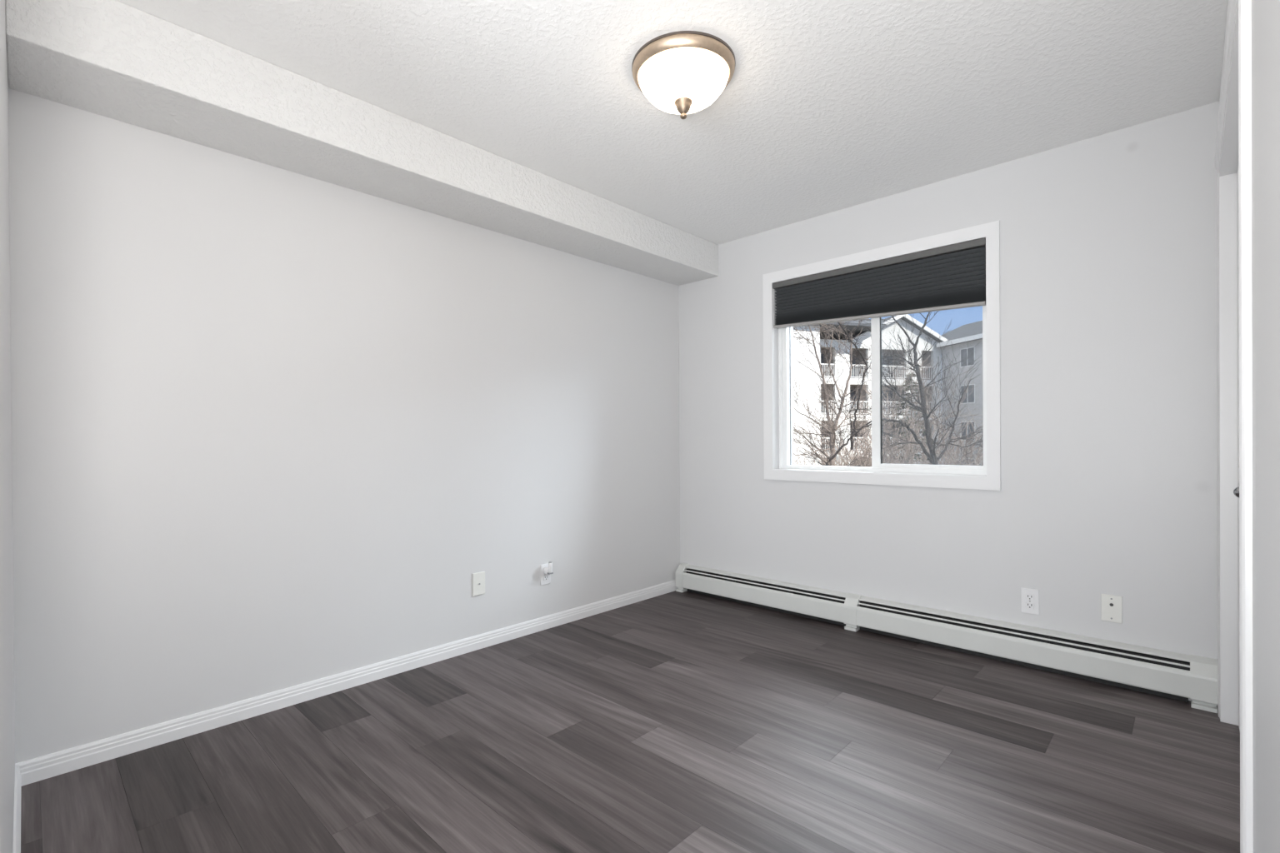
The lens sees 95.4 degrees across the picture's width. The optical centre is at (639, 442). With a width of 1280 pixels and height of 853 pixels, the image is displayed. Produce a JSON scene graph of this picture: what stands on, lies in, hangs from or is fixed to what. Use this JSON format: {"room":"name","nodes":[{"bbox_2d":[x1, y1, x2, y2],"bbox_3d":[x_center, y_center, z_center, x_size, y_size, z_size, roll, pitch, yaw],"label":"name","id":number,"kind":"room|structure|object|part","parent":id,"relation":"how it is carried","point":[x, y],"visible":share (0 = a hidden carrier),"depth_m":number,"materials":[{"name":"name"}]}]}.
{"room":"empty bedroom","nodes":[
{"label":"empty bedroom","id":0,"kind":"room"},
{"bbox_2d":[0,0,14,852],"bbox_3d":[-1.427,-0.119,1.237,1.500,2.600,0.110,0,0,43],"label":"wall","id":1,"kind":"structure","parent":0,"point":[7,627],"depth_m":1.18,"materials":[{"name":"paint"}]},
{"bbox_2d":[12,765,21,852],"bbox_3d":[-1.373,1.025,1.282,1.488,0.071,0.012,0,0,43],"label":"baseboard","id":2,"kind":"structure","parent":1,"relation":"attached to","point":[17,787],"depth_m":1.57,"materials":[{"name":"white paint"}]},
{"bbox_2d":[8,87,679,763],"bbox_3d":[-1.893,-0.119,1.923,0.120,2.600,6.200,0,0,43],"label":"wall","id":3,"kind":"structure","parent":0,"point":[273,428],"depth_m":2.33,"materials":[{"name":"white paint"}]},
{"bbox_2d":[15,580,677,786],"bbox_3d":[-0.816,1.015,2.964,0.012,0.071,3.223,0,0,43],"label":"baseboard","id":4,"kind":"structure","parent":3,"relation":"attached to","point":[52,765],"depth_m":2.33,"materials":[{"name":"white paint"}]},
{"bbox_2d":[5,0,718,285],"bbox_3d":[-0.708,-1.204,2.841,0.347,0.210,3.223,0,0,43],"label":"soffit","id":5,"kind":"object","parent":3,"relation":"attached to","point":[114,59],"depth_m":2.12,"materials":[{"name":"white paint"}]},
{"bbox_2d":[472,571,484,596],"bbox_3d":[-0.818,0.720,2.963,0.012,0.115,0.070,0,0,43],"label":"cable plate","id":6,"kind":"object","parent":3,"relation":"attached to","point":[478,579],"visible":1,"depth_m":2.96,"materials":[{"name":"beige plastic"}]},
{"bbox_2d":[540,563,550,585],"bbox_3d":[-0.529,0.740,3.270,0.009,0.115,0.070,0,0,43],"label":"duplex outlet","id":7,"kind":"object","parent":3,"relation":"attached to","point":[544,579],"visible":0.81,"depth_m":3.26,"materials":[{"name":"white plastic"}]},
{"bbox_2d":[543,575,548,580],"bbox_3d":[-0.527,0.760,3.269,0.004,0.029,0.034,0,0,43],"label":"receptacle","id":8,"kind":"object","parent":7,"relation":"attached to","point":[545,577],"depth_m":3.27,"materials":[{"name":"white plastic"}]},
{"bbox_2d":[543,561,553,575],"bbox_3d":[-0.508,0.705,3.250,0.049,0.078,0.046,0,0,43],"label":"plug","id":9,"kind":"object","parent":7,"relation":"attached to","point":[547,571],"visible":1,"depth_m":3.24,"materials":[{"name":"white plastic"}]},
{"bbox_2d":[548,562,552,573],"bbox_3d":[-0.499,0.697,3.242,0.024,0.055,0.024,0,0,43],"label":"bottle","id":10,"kind":"object","parent":9,"relation":"on","point":[550,564],"depth_m":3.23,"materials":[{"name":"white plastic"}]},
{"bbox_2d":[20,590,1239,852],"bbox_3d":[-0.645,1.118,0.838,3.420,0.120,6.320,0,0,43],"label":"floor","id":11,"kind":"structure","parent":0,"point":[674,722],"depth_m":1.92,"materials":[{"name":"laminate"}]},
{"bbox_2d":[116,0,1227,244],"bbox_3d":[-0.603,-1.363,0.802,3.540,0.120,6.360,0,0,43],"label":"ceiling","id":12,"kind":"structure","parent":0,"point":[826,107],"depth_m":2.10,"materials":[{"name":"white paint"}]},
{"bbox_2d":[631,30,734,119],"bbox_3d":[0.152,-1.221,2.034,0.359,0.181,0.359,0,0,43],"label":"ceiling light","id":13,"kind":"object","parent":12,"relation":"attached to","point":[682,72],"visible":1,"depth_m":1.94,"materials":[{"name":"white glass"}]},
{"bbox_3d":[0.151,-1.235,2.034,0.313,0.094,0.313,0,0,43],"label":"lamp shade","id":14,"kind":"part","parent":13,"relation":"part of","materials":[{"name":"white glass"}]},
{"bbox_2d":[678,101,1219,707],"bbox_3d":[1.534,-0.144,3.060,3.540,2.600,0.160,0,0,43],"label":"wall","id":15,"kind":"structure","parent":0,"point":[1108,241],"depth_m":2.65,"materials":[{"name":"paint"}]},
{"bbox_2d":[762,220,1000,490],"bbox_3d":[1.290,-0.411,3.258,1.285,1.281,0.149,0,0,43],"label":"window","id":16,"kind":"structure","parent":15,"relation":"in","point":[777,343],"depth_m":3.23,"materials":[{"name":"white paint"}]},
{"bbox_2d":[772,237,985,329],"bbox_3d":[1.264,-0.826,3.225,1.159,0.318,0.072,0,0,43],"label":"blind","id":17,"kind":"object","parent":16,"relation":"attached to","point":[951,277],"visible":0.99,"depth_m":3.12,"materials":[{"name":"grey fabric"}]},
{"bbox_3d":[1.258,-0.968,3.219,1.159,0.034,0.056,0,0,43],"label":"head rail","id":18,"kind":"part","parent":17,"relation":"part of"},
{"bbox_3d":[1.258,-0.695,3.219,1.153,0.058,0.040,0,0,43],"label":"rail","id":19,"kind":"part","parent":17,"relation":"part of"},
{"bbox_3d":[1.318,-0.411,3.282,1.173,1.162,0.075,0,0,43],"label":"frame","id":20,"kind":"part","parent":16,"relation":"part of","materials":[{"name":"white plastic"}]},
{"bbox_3d":[1.516,-0.401,3.078,0.577,1.118,0.026,0,0,43],"label":"sash","id":21,"kind":"part","parent":16,"relation":"part of","materials":[{"name":"white plastic"}]},
{"bbox_2d":[675,563,1218,713],"bbox_3d":[1.253,0.944,3.171,2.691,0.186,0.080,0,0,43],"label":"baseboard heater","id":22,"kind":"object","parent":15,"relation":"attached to","point":[1175,676],"visible":1,"depth_m":2.77,"materials":[{"name":"metal"}]},
{"bbox_3d":[0.726,0.953,3.627,1.198,0.107,0.012,0,0,43],"label":"panel","id":23,"kind":"part","parent":22,"relation":"part of","materials":[{"name":"metal"}]},
{"bbox_3d":[1.242,0.884,3.159,2.591,0.006,0.006,0,0,43],"label":"damper blade","id":24,"kind":"part","parent":22,"relation":"part of","materials":[{"name":"metal"}]},
{"bbox_3d":[1.266,0.939,3.184,2.651,0.172,0.042,0,0,43],"label":"plate","id":25,"kind":"part","parent":22,"relation":"part of","materials":[{"name":"metal"}]},
{"bbox_3d":[1.669,0.951,2.736,1.389,0.107,0.012,0,0,43],"label":"panel","id":26,"kind":"part","parent":22,"relation":"part of","materials":[{"name":"metal"}]},
{"bbox_2d":[1020,587,1039,614],"bbox_3d":[1.805,0.735,2.696,0.070,0.116,0.009,0,0,43],"label":"duplex outlet","id":27,"kind":"object","parent":15,"relation":"attached to","point":[1029,597],"visible":1,"depth_m":2.69,"materials":[{"name":"white plastic"}]},
{"bbox_2d":[1025,593,1034,600],"bbox_3d":[1.803,0.716,2.694,0.034,0.029,0.004,0,0,43],"label":"receptacle","id":28,"kind":"object","parent":27,"relation":"attached to","point":[1029,597],"depth_m":2.69,"materials":[{"name":"white plastic"}]},
{"bbox_2d":[1025,601,1034,609],"bbox_3d":[1.803,0.755,2.694,0.034,0.029,0.004,0,0,43],"label":"receptacle","id":29,"kind":"object","parent":27,"relation":"attached to","point":[1029,605],"depth_m":2.69,"materials":[{"name":"white plastic"}]},
{"bbox_2d":[1100,594,1122,624],"bbox_3d":[2.017,0.712,2.492,0.070,0.116,0.013,0,0,43],"label":"cable plate","id":30,"kind":"object","parent":15,"relation":"attached to","point":[1111,606],"visible":1,"depth_m":2.49,"materials":[{"name":"beige plastic"}]},
{"bbox_2d":[1219,0,1279,852],"bbox_3d":[1.148,-0.134,1.014,0.110,2.600,3.343,0,0,43],"label":"wall","id":31,"kind":"structure","parent":0,"point":[1265,14],"depth_m":0.87,"materials":[{"name":"white paint"}]},
{"bbox_2d":[1216,171,1219,718],"bbox_3d":[2.179,-0.013,2.191,0.009,2.097,0.062,0,0,43],"label":"trim","id":32,"kind":"structure","parent":31,"relation":"attached to","point":[1217,174],"depth_m":2.19,"materials":[{"name":"white paint"}]},
{"bbox_2d":[1214,0,1237,173],"bbox_3d":[1.656,-1.026,1.646,0.016,0.062,1.435,0,0,43],"label":"trim","id":33,"kind":"structure","parent":31,"relation":"attached to","point":[1232,7],"depth_m":1.60,"materials":[{"name":"white paint"}]},
{"bbox_2d":[1219,0,1238,725],"bbox_3d":[1.707,0.022,1.608,0.114,2.036,1.437,0,0,43],"label":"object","id":34,"kind":"structure","parent":31,"relation":"attached to","point":[1228,167],"depth_m":2.14,"materials":[{"name":"white paint"}]},
{"bbox_2d":[1233,169,1239,731],"bbox_3d":[1.938,0.027,1.870,0.070,2.005,0.696,0,0,43],"label":"door","id":35,"kind":"structure","parent":31,"relation":"in","point":[1236,492],"depth_m":2.02,"materials":[{"name":"white paint"}]},
{"bbox_3d":[1.722,0.143,1.666,0.036,0.044,0.044,0,0,43],"label":"knob","id":36,"kind":"part","parent":35,"relation":"part of","materials":[{"name":"silver metal"}]},
{"bbox_3d":[1.950,0.027,1.859,0.038,2.005,0.696,0,0,43],"label":"panel","id":37,"kind":"part","parent":35,"relation":"part of","materials":[{"name":"white paint"}]},
{"bbox_2d":[1238,0,1253,852],"bbox_3d":[1.148,-0.003,1.106,0.016,2.097,0.062,0,0,43],"label":"trim","id":38,"kind":"structure","parent":31,"relation":"attached to","point":[1244,6],"depth_m":1.08,"materials":[{"name":"white paint"}]},
{"label":"outside","id":39,"kind":"structure","parent":0,"visible":0},
{"bbox_3d":[34.222,3.660,61.875,150.000,0.200,129.500,0,0,43],"label":"ground","id":40,"kind":"structure","parent":39,"visible":0},
{"bbox_2d":[792,319,884,465],"bbox_3d":[4.224,-0.321,14.840,3.988,8.491,3.480,0,0,-6],"label":"bare tree","id":41,"kind":"object","parent":40,"relation":"on","point":[832,437],"visible":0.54,"depth_m":14.97,"materials":[{"name":"grey plant"}]},
{"bbox_2d":[795,321,905,466],"bbox_3d":[4.719,0.595,12.140,2.414,6.673,1.639,0,0,-15],"label":"bare tree","id":42,"kind":"object","parent":40,"relation":"on","point":[851,437],"visible":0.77,"depth_m":12.15,"materials":[{"name":"grey plant"}]},
{"bbox_2d":[792,314,983,466],"bbox_3d":[19.513,-3.679,36.915,35.000,14.850,36.200,0,0,-14],"label":"apartment building","id":43,"kind":"structure","parent":40,"relation":"on","point":[971,334],"depth_m":44.88,"materials":[{"name":"white"}]},
{"bbox_3d":[14.066,-5.929,45.706,0.673,2.050,0.060,0,0,-14],"label":"patio door","id":44,"kind":"part","parent":43,"relation":"part of","materials":[{"name":"grey glass"}]},
{"bbox_3d":[14.259,-5.330,44.348,1.256,1.300,0.310,0,0,-14],"label":"railing","id":45,"kind":"part","parent":43,"relation":"part of","materials":[{"name":"white metal"}]},
{"bbox_3d":[14.276,-2.530,44.358,1.256,1.300,0.310,0,0,-14],"label":"railing","id":46,"kind":"part","parent":43,"relation":"part of","materials":[{"name":"white metal"}]},
{"bbox_3d":[14.294,0.270,44.369,1.256,1.300,0.310,0,0,-14],"label":"railing","id":47,"kind":"part","parent":43,"relation":"part of","materials":[{"name":"white metal"}]},
{"bbox_3d":[16.730,-5.948,46.386,0.913,2.050,0.060,0,0,-14],"label":"patio door","id":48,"kind":"part","parent":43,"relation":"part of","materials":[{"name":"grey glass"}]},
{"bbox_3d":[16.748,-3.148,46.397,0.913,2.050,0.060,0,0,-14],"label":"patio door","id":49,"kind":"part","parent":43,"relation":"part of","materials":[{"name":"grey glass"}]},
{"bbox_3d":[16.765,-0.348,46.408,0.913,2.050,0.060,0,0,-14],"label":"patio door","id":50,"kind":"part","parent":43,"relation":"part of","materials":[{"name":"glass"}]},
{"bbox_3d":[16.860,-5.349,45.012,1.626,1.300,0.310,0,0,-14],"label":"railing","id":51,"kind":"part","parent":43,"relation":"part of","materials":[{"name":"white metal"}]},
{"bbox_3d":[16.878,-2.549,45.023,1.626,1.300,0.310,0,0,-14],"label":"railing","id":52,"kind":"part","parent":43,"relation":"part of","materials":[{"name":"white metal"}]},
{"bbox_3d":[16.895,0.251,45.033,1.626,1.300,0.310,0,0,-14],"label":"railing","id":53,"kind":"part","parent":43,"relation":"part of","materials":[{"name":"white metal"}]},
{"bbox_3d":[19.828,-5.971,47.177,1.440,2.050,0.060,0,0,-14],"label":"patio door","id":54,"kind":"part","parent":43,"relation":"part of","materials":[{"name":"grey glass"}]},
{"bbox_3d":[19.845,-3.171,47.188,1.440,2.050,0.060,0,0,-14],"label":"patio door","id":55,"kind":"part","parent":43,"relation":"part of","materials":[{"name":"grey glass"}]},
{"bbox_3d":[19.863,-0.371,47.199,1.440,2.050,0.060,0,0,-14],"label":"patio door","id":56,"kind":"part","parent":43,"relation":"part of","materials":[{"name":"grey glass"}]},
{"bbox_3d":[19.820,-5.370,45.768,2.436,1.300,0.310,0,0,-14],"label":"railing","id":57,"kind":"part","parent":43,"relation":"part of","materials":[{"name":"white metal"}]},
{"bbox_3d":[19.838,-2.570,45.779,2.436,1.300,0.310,0,0,-14],"label":"railing","id":58,"kind":"part","parent":43,"relation":"part of","materials":[{"name":"white metal"}]},
{"bbox_3d":[22.938,-2.592,46.570,1.136,1.300,0.310,0,0,-14],"label":"railing","id":59,"kind":"part","parent":43,"relation":"part of","materials":[{"name":"grey metal"}]},
{"bbox_3d":[22.921,-5.392,46.560,1.136,1.300,0.310,0,0,-14],"label":"railing","id":60,"kind":"part","parent":43,"relation":"part of","materials":[{"name":"white metal"}]},
{"bbox_3d":[24.842,-6.465,44.179,0.020,1.300,1.250,0,0,-14],"label":"pane","id":61,"kind":"part","parent":43,"relation":"part of","materials":[{"name":"grey glass"}]},
{"bbox_3d":[24.860,-3.665,44.189,0.020,1.300,1.250,0,0,-14],"label":"pane","id":62,"kind":"part","parent":43,"relation":"part of","materials":[{"name":"grey glass"}]},
{"bbox_3d":[24.877,-0.865,44.200,0.020,1.300,1.250,0,0,-14],"label":"pane","id":63,"kind":"part","parent":43,"relation":"part of","materials":[{"name":"grey glass"}]},
{"bbox_2d":[812,327,983,464],"bbox_3d":[14.890,-1.043,33.116,8.407,9.673,10.806,0,0,43],"label":"bare tree","id":64,"kind":"object","parent":40,"relation":"on","point":[923,361],"visible":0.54,"depth_m":32.23,"materials":[{"name":"brown plant"}]},
{"bbox_2d":[819,310,983,465],"bbox_3d":[4.535,0.687,9.041,3.349,6.515,3.091,0,0,13],"label":"bare tree","id":65,"kind":"object","parent":40,"relation":"on","point":[932,458],"visible":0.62,"depth_m":9.21,"materials":[{"name":"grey plant"}]},
{"bbox_2d":[887,370,941,464],"bbox_3d":[18.297,-0.555,38.972,4.450,8.600,4.736,0,0,43],"label":"evergreen tree","id":66,"kind":"object","parent":40,"relation":"on","point":[911,378],"visible":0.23,"depth_m":38.92,"materials":[{"name":"green plant"}]},
{"bbox_2d":[900,406,983,465],"bbox_3d":[14.433,1.014,25.997,5.451,5.618,4.762,0,0,43],"label":"bush","id":67,"kind":"object","parent":40,"relation":"on","point":[966,407],"visible":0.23,"depth_m":26.12,"materials":[{"name":"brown plant"}]},
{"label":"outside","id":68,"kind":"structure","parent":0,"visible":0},
{"bbox_3d":[5.057,3.875,23.738,100.000,0.020,15.000,0,0,43],"label":"driveway","id":69,"kind":"object","parent":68,"visible":0},
{"bbox_2d":[793,378,931,466],"bbox_3d":[8.410,0.570,22.290,5.058,6.608,5.932,0,0,43],"label":"bare tree","id":70,"kind":"object","parent":69,"relation":"on","point":[842,443],"visible":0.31,"depth_m":22.65,"materials":[{"name":"brown plant"}]},
{"bbox_2d":[793,405,948,467],"bbox_3d":[6.974,1.355,18.865,5.306,5.098,6.792,0,0,43],"label":"hedge","id":71,"kind":"object","parent":69,"relation":"on","point":[843,461],"visible":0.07,"depth_m":18.21,"materials":[{"name":"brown plant"}]},
{"bbox_2d":[852,396,983,467],"bbox_3d":[7.642,1.352,16.022,4.265,5.102,4.554,0,0,23],"label":"bush","id":72,"kind":"object","parent":69,"relation":"on","point":[912,425],"visible":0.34,"depth_m":15.46,"materials":[{"name":"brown plant"}]}
]}

